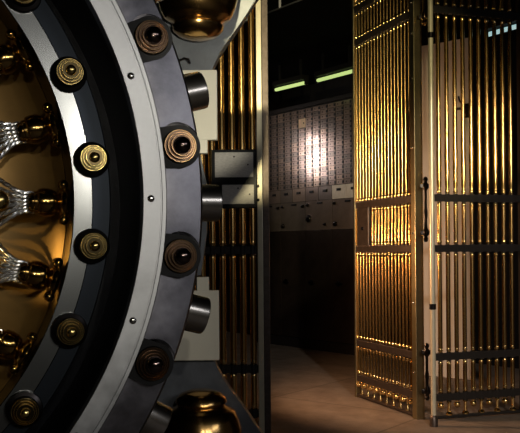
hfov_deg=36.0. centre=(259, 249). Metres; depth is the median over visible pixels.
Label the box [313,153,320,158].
box
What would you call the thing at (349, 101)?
box
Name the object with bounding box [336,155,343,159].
box
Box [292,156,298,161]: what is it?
box
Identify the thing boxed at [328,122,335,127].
box
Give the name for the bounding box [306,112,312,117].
box
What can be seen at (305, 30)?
ceiling
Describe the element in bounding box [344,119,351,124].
box
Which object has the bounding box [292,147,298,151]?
box
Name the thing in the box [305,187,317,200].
box
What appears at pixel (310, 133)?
box
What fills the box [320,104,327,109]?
box
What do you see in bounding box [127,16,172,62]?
bolt
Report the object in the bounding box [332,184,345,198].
box
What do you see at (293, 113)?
box
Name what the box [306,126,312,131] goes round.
box
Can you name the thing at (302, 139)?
box
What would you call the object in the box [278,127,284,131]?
box
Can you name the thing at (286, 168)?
box
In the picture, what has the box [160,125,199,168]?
bolt
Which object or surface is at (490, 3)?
fluorescent light
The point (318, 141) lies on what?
box
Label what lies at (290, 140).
box
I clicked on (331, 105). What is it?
box
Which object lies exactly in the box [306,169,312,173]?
box
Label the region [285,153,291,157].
box
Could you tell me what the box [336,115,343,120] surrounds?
box
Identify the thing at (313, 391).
floor
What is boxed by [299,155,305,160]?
box
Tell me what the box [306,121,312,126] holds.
box
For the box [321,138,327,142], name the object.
box
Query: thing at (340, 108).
box
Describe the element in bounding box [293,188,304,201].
box
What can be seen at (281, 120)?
box
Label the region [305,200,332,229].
locker
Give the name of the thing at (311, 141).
box
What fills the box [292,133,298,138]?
box
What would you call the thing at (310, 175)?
box
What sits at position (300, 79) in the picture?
fluorescent light
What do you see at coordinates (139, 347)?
bolt
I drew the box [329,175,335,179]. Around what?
box
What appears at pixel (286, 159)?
box
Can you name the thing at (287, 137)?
box
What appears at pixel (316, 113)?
box
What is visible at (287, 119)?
box
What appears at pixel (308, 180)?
box
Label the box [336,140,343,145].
box
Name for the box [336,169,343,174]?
box
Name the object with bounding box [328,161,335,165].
box
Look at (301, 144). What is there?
box
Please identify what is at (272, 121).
box
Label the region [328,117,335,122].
box
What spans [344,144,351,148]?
box
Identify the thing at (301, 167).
box
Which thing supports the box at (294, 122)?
in the tall cabinet
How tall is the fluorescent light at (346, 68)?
0.270 m
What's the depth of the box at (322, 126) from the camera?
8.62 m
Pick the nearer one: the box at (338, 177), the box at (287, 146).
the box at (338, 177)
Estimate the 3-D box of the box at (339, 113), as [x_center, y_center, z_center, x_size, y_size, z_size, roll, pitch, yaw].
[0.842,-1.438,8.428,0.016,0.047,0.116,0,0,-38]
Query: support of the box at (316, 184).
in the tall cabinet
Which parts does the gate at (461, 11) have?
rail, rail, rail, rail, rail, rail, post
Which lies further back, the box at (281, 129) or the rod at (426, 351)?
the box at (281, 129)
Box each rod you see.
[418,0,427,25]
[420,177,429,241]
[421,343,430,400]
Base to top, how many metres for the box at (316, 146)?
0.047 m
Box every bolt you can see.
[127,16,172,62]
[128,338,173,384]
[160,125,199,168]
[160,233,200,277]
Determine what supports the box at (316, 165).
in the tall cabinet
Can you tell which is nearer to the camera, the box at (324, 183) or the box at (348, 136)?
the box at (348, 136)
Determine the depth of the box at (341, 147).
8.42 m
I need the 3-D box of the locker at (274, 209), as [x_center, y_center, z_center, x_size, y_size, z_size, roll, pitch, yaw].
[0.097,-0.373,9.356,0.049,0.319,0.425,0,0,-38]
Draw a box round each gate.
[194,0,270,432]
[352,0,424,419]
[433,0,519,418]
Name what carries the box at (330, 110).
in the tall cabinet
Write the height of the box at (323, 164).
0.047 m
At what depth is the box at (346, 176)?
8.34 m
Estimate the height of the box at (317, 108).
0.047 m
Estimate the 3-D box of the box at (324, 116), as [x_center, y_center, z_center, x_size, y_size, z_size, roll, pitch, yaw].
[0.693,-1.437,8.617,0.016,0.047,0.116,0,0,-38]
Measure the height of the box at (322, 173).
0.047 m
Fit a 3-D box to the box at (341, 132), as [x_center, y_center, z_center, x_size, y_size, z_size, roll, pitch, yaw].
[0.844,-1.232,8.428,0.016,0.047,0.116,0,0,-38]
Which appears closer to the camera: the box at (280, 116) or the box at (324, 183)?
the box at (324, 183)
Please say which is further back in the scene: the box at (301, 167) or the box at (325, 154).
the box at (301, 167)
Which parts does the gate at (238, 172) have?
rail, metal plate, metal plate, rail, rail, post, plate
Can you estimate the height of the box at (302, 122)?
0.098 m
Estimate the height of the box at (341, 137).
0.047 m
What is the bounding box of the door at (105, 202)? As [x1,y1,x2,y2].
[0,0,222,432]
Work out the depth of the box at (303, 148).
8.89 m
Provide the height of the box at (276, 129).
0.047 m
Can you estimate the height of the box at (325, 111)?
0.047 m
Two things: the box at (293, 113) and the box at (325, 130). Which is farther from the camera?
the box at (293, 113)
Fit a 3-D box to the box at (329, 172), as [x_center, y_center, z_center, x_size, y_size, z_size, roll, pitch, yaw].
[0.773,-0.820,8.522,0.016,0.047,0.116,0,0,-38]
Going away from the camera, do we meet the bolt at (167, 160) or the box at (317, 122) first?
the bolt at (167, 160)
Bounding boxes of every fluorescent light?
[272,59,308,91]
[314,46,351,82]
[482,0,515,37]
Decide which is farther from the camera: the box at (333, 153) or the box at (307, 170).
the box at (307, 170)
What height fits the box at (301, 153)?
0.047 m
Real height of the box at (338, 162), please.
0.047 m
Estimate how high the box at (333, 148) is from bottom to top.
0.047 m
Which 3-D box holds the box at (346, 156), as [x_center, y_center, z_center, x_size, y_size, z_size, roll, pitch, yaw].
[0.920,-0.976,8.334,0.016,0.047,0.116,0,0,-38]
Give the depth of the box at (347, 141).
8.33 m
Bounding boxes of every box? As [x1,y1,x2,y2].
[269,191,279,203]
[271,119,277,124]
[271,128,277,132]
[278,113,284,118]
[278,118,284,122]
[278,122,284,127]
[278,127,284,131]
[278,131,284,136]
[278,136,284,140]
[278,140,284,145]
[278,145,284,149]
[278,149,284,154]
[278,154,284,158]
[278,163,284,167]
[278,172,284,176]
[280,189,292,202]
[285,116,291,121]
[285,121,291,126]
[285,130,291,135]
[285,135,291,139]
[285,139,291,144]
[285,144,291,148]
[285,148,291,153]
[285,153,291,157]
[285,157,291,162]
[285,162,291,166]
[285,167,291,171]
[285,171,291,175]
[285,176,291,180]
[285,180,291,184]
[285,185,291,189]
[291,111,298,115]
[292,120,298,124]
[292,124,298,129]
[292,129,298,133]
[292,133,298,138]
[292,138,298,142]
[292,143,298,147]
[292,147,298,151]
[292,152,298,156]
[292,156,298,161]
[292,161,298,165]
[292,166,298,170]
[292,170,298,174]
[292,175,298,179]
[292,184,298,188]
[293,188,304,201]
[298,109,305,114]
[298,114,305,118]
[299,118,305,127]
[299,127,305,132]
[299,132,305,137]
[299,137,305,141]
[299,141,305,146]
[299,146,305,150]
[299,151,305,155]
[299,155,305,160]
[299,160,305,164]
[299,165,305,169]
[299,174,305,178]
[299,179,305,183]
[299,183,305,187]
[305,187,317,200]
[306,107,312,112]
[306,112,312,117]
[306,117,312,121]
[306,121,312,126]
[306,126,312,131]
[306,131,312,135]
[306,136,312,140]
[306,140,313,145]
[306,145,312,149]
[306,150,312,154]
[306,154,312,159]
[306,159,312,163]
[306,164,312,168]
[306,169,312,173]
[306,173,312,177]
[306,178,312,182]
[306,183,313,187]
[313,106,319,111]
[313,111,319,115]
[313,115,320,120]
[313,120,319,125]
[313,125,320,129]
[313,129,320,134]
[313,134,320,139]
[313,139,320,143]
[313,144,320,148]
[313,148,320,153]
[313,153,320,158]
[313,158,320,162]
[313,163,320,167]
[313,167,320,172]
[313,172,320,176]
[313,177,320,181]
[314,182,320,186]
[318,185,331,199]
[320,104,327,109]
[320,109,327,114]
[320,114,327,118]
[320,118,327,123]
[320,123,327,128]
[321,128,328,133]
[321,133,327,138]
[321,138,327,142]
[321,143,327,147]
[321,147,327,152]
[321,152,328,157]
[321,157,327,161]
[321,162,327,166]
[321,167,327,171]
[321,171,328,176]
[321,176,328,180]
[321,181,328,185]
[328,102,335,107]
[328,107,335,112]
[328,112,335,117]
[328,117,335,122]
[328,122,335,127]
[328,127,335,131]
[328,132,335,136]
[328,136,335,141]
[328,141,335,146]
[328,146,336,151]
[328,151,335,155]
[328,156,335,160]
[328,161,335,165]
[328,166,335,170]
[328,170,335,175]
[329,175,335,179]
[329,180,336,184]
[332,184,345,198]
[336,101,343,106]
[336,106,343,111]
[336,110,343,115]
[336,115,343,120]
[336,120,343,125]
[336,125,343,130]
[336,130,343,135]
[336,135,343,140]
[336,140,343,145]
[336,145,343,149]
[336,150,343,154]
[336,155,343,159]
[336,160,343,164]
[336,165,343,169]
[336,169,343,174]
[336,174,343,179]
[336,179,343,184]
[344,99,351,104]
[344,104,351,109]
[344,109,351,114]
[344,114,351,119]
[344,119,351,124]
[344,124,351,129]
[344,129,351,134]
[344,134,351,138]
[344,139,351,143]
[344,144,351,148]
[344,149,351,153]
[344,154,351,158]
[344,159,351,163]
[344,164,351,168]
[344,169,351,173]
[344,174,351,178]
[344,178,351,183]
[346,183,352,197]
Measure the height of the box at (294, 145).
0.047 m
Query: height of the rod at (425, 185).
0.420 m
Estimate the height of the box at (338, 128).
0.047 m
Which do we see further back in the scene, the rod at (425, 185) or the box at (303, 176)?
the box at (303, 176)
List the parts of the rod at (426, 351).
rod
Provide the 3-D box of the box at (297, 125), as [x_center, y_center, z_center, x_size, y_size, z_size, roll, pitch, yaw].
[0.396,-1.383,8.993,0.016,0.047,0.116,0,0,-38]
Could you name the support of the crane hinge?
on the floor
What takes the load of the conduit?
hanging from the ceiling
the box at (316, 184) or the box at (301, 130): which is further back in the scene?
the box at (301, 130)
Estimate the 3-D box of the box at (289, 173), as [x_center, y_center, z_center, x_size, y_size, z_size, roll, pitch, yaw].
[0.326,-0.868,9.087,0.016,0.047,0.116,0,0,-38]
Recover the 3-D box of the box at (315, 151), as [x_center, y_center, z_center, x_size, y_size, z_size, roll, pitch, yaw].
[0.622,-1.076,8.711,0.016,0.047,0.116,0,0,-38]
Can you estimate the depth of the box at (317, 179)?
8.70 m
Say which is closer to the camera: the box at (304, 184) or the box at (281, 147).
the box at (304, 184)
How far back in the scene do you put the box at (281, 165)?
9.18 m
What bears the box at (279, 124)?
in the tall cabinet
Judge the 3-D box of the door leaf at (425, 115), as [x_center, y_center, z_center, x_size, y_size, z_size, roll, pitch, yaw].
[1.561,-0.343,6.832,0.511,2.860,0.118,0,0,38]
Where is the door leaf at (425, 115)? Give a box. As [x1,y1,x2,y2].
[422,38,470,379]
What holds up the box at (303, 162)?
in the tall cabinet
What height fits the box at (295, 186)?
0.047 m
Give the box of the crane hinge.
[157,0,262,432]
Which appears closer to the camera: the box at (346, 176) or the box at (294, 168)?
the box at (346, 176)
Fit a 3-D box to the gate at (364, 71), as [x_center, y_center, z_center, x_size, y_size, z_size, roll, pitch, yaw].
[0.864,-0.402,5.558,0.070,2.990,0.869,0,0,-21]
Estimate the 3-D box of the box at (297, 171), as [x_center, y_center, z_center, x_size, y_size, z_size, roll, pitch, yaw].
[0.400,-0.868,8.993,0.016,0.047,0.116,0,0,-38]
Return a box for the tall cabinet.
[255,93,388,356]
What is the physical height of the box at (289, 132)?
0.047 m
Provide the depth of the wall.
7.63 m
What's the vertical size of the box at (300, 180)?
0.047 m
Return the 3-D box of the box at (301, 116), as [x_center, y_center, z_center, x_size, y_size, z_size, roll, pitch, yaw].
[0.469,-1.487,8.899,0.016,0.047,0.116,0,0,-38]
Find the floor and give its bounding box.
[216,331,519,432]
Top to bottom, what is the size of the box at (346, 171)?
0.047 m
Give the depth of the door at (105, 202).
1.91 m
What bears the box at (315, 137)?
in the tall cabinet
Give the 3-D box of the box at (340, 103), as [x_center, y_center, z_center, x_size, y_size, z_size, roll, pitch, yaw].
[0.841,-1.541,8.428,0.016,0.047,0.116,0,0,-38]
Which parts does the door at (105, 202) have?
knob, knob, plate, knob, knob, knob, knob, knob, knob, knob, knob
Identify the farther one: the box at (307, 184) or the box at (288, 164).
the box at (288, 164)
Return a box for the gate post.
[427,0,437,426]
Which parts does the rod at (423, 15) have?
rod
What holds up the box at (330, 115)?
in the tall cabinet
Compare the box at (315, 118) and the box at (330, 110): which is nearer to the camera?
the box at (330, 110)
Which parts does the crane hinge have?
hinge plate, hinge plate, tie plate, hinge arm, hinge arm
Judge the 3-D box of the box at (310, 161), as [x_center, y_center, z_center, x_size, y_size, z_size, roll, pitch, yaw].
[0.548,-0.972,8.805,0.016,0.047,0.116,0,0,-38]
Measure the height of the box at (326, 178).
0.047 m
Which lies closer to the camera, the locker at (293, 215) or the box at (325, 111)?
the box at (325, 111)
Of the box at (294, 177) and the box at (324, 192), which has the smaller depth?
the box at (324, 192)
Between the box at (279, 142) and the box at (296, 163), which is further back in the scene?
the box at (279, 142)
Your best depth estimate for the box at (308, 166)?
8.80 m
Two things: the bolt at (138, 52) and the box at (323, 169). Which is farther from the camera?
the box at (323, 169)
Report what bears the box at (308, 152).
in the tall cabinet
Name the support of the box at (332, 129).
in the tall cabinet
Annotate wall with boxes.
[196,34,518,368]
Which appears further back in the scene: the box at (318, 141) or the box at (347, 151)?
the box at (318, 141)
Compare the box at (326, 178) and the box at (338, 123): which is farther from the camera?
the box at (326, 178)
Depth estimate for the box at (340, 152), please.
8.42 m
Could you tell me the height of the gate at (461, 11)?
2.990 m
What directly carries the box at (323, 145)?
in the tall cabinet
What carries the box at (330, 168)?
in the tall cabinet
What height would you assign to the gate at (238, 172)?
2.990 m
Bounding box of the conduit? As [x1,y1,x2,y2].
[244,0,301,22]
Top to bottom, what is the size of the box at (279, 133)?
0.047 m
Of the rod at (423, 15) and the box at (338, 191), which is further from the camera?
the box at (338, 191)
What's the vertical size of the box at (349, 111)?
0.047 m
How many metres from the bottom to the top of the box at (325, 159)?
0.047 m
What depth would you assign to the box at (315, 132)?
8.71 m
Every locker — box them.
[269,204,280,231]
[280,202,305,230]
[281,231,306,337]
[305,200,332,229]
[332,198,361,228]
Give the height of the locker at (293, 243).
1.190 m
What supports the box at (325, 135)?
in the tall cabinet
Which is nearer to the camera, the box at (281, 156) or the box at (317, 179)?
the box at (317, 179)
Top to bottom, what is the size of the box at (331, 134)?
0.047 m
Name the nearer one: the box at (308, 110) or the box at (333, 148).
the box at (333, 148)
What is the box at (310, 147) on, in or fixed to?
in the tall cabinet
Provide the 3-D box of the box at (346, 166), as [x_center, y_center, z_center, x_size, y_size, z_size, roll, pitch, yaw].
[0.921,-0.873,8.334,0.016,0.047,0.116,0,0,-38]
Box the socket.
[304,78,308,84]
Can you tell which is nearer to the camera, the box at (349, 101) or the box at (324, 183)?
the box at (349, 101)
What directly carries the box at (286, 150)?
in the tall cabinet
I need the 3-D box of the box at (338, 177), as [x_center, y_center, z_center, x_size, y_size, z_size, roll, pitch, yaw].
[0.847,-0.769,8.428,0.016,0.047,0.116,0,0,-38]
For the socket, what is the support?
attached to the fluorescent light at (300, 79)
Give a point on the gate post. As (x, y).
(433, 420)
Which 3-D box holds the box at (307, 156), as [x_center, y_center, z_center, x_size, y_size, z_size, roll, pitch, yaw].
[0.548,-1.024,8.805,0.016,0.047,0.116,0,0,-38]
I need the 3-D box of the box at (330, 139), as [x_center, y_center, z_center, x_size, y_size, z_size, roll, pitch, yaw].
[0.770,-1.180,8.522,0.016,0.047,0.116,0,0,-38]
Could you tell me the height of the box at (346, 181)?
0.047 m
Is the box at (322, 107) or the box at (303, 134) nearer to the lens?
the box at (322, 107)
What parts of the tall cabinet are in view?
cornice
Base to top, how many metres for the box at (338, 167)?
0.047 m
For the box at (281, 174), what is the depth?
9.18 m
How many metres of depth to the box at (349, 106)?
8.32 m
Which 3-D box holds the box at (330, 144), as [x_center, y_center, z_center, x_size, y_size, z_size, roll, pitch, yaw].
[0.770,-1.129,8.522,0.016,0.047,0.116,0,0,-38]
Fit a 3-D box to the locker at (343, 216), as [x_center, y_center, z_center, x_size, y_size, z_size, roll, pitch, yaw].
[0.896,-0.380,8.344,0.049,0.319,0.425,0,0,-38]
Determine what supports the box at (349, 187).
on the locker at (343, 216)
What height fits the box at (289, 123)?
0.047 m
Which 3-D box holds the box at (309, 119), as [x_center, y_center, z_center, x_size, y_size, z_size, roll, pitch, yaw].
[0.544,-1.436,8.805,0.016,0.047,0.116,0,0,-38]
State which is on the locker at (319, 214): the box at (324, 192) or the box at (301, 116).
the box at (324, 192)
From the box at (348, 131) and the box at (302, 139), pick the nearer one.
the box at (348, 131)
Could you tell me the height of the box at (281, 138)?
0.047 m
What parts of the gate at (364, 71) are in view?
post, rail, rail, rail, rail, rail, rail, rail, post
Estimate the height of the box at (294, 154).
0.047 m
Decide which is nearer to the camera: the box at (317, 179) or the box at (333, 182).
the box at (333, 182)
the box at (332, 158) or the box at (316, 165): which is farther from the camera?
the box at (316, 165)
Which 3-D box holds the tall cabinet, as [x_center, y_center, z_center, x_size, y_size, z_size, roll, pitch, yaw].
[0.641,-0.265,9.014,0.420,2.720,1.820,0,0,-38]
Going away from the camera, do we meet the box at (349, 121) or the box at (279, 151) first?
the box at (349, 121)
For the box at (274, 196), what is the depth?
9.28 m
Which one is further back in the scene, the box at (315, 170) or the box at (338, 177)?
the box at (315, 170)
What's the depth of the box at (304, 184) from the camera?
8.90 m
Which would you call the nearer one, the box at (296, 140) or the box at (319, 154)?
the box at (319, 154)
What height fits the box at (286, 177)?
0.047 m
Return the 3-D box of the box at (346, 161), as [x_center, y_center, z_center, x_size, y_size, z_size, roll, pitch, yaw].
[0.920,-0.924,8.334,0.016,0.047,0.116,0,0,-38]
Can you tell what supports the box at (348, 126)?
in the tall cabinet
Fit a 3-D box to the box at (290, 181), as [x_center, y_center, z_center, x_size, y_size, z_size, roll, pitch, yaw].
[0.327,-0.764,9.087,0.016,0.047,0.116,0,0,-38]
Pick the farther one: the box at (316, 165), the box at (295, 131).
the box at (295, 131)
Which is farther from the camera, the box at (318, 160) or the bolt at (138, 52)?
the box at (318, 160)
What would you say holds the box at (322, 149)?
in the tall cabinet
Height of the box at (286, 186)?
0.047 m
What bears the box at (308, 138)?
in the tall cabinet
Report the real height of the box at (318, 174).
0.047 m
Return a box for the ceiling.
[215,0,515,105]
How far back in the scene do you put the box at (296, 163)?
8.99 m
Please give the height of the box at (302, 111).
0.047 m
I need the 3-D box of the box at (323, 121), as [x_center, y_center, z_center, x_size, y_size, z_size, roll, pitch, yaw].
[0.694,-1.386,8.617,0.016,0.047,0.116,0,0,-38]
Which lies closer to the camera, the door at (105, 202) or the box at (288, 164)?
the door at (105, 202)
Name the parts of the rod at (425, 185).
rod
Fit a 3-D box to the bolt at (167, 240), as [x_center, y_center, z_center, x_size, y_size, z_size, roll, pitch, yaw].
[-0.194,0.015,1.897,0.097,0.101,0.048,8,-3,-20]
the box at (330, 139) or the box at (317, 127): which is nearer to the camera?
the box at (330, 139)
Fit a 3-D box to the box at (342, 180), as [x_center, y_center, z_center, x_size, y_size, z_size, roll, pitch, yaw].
[0.848,-0.717,8.428,0.016,0.047,0.116,0,0,-38]
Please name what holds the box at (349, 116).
in the tall cabinet

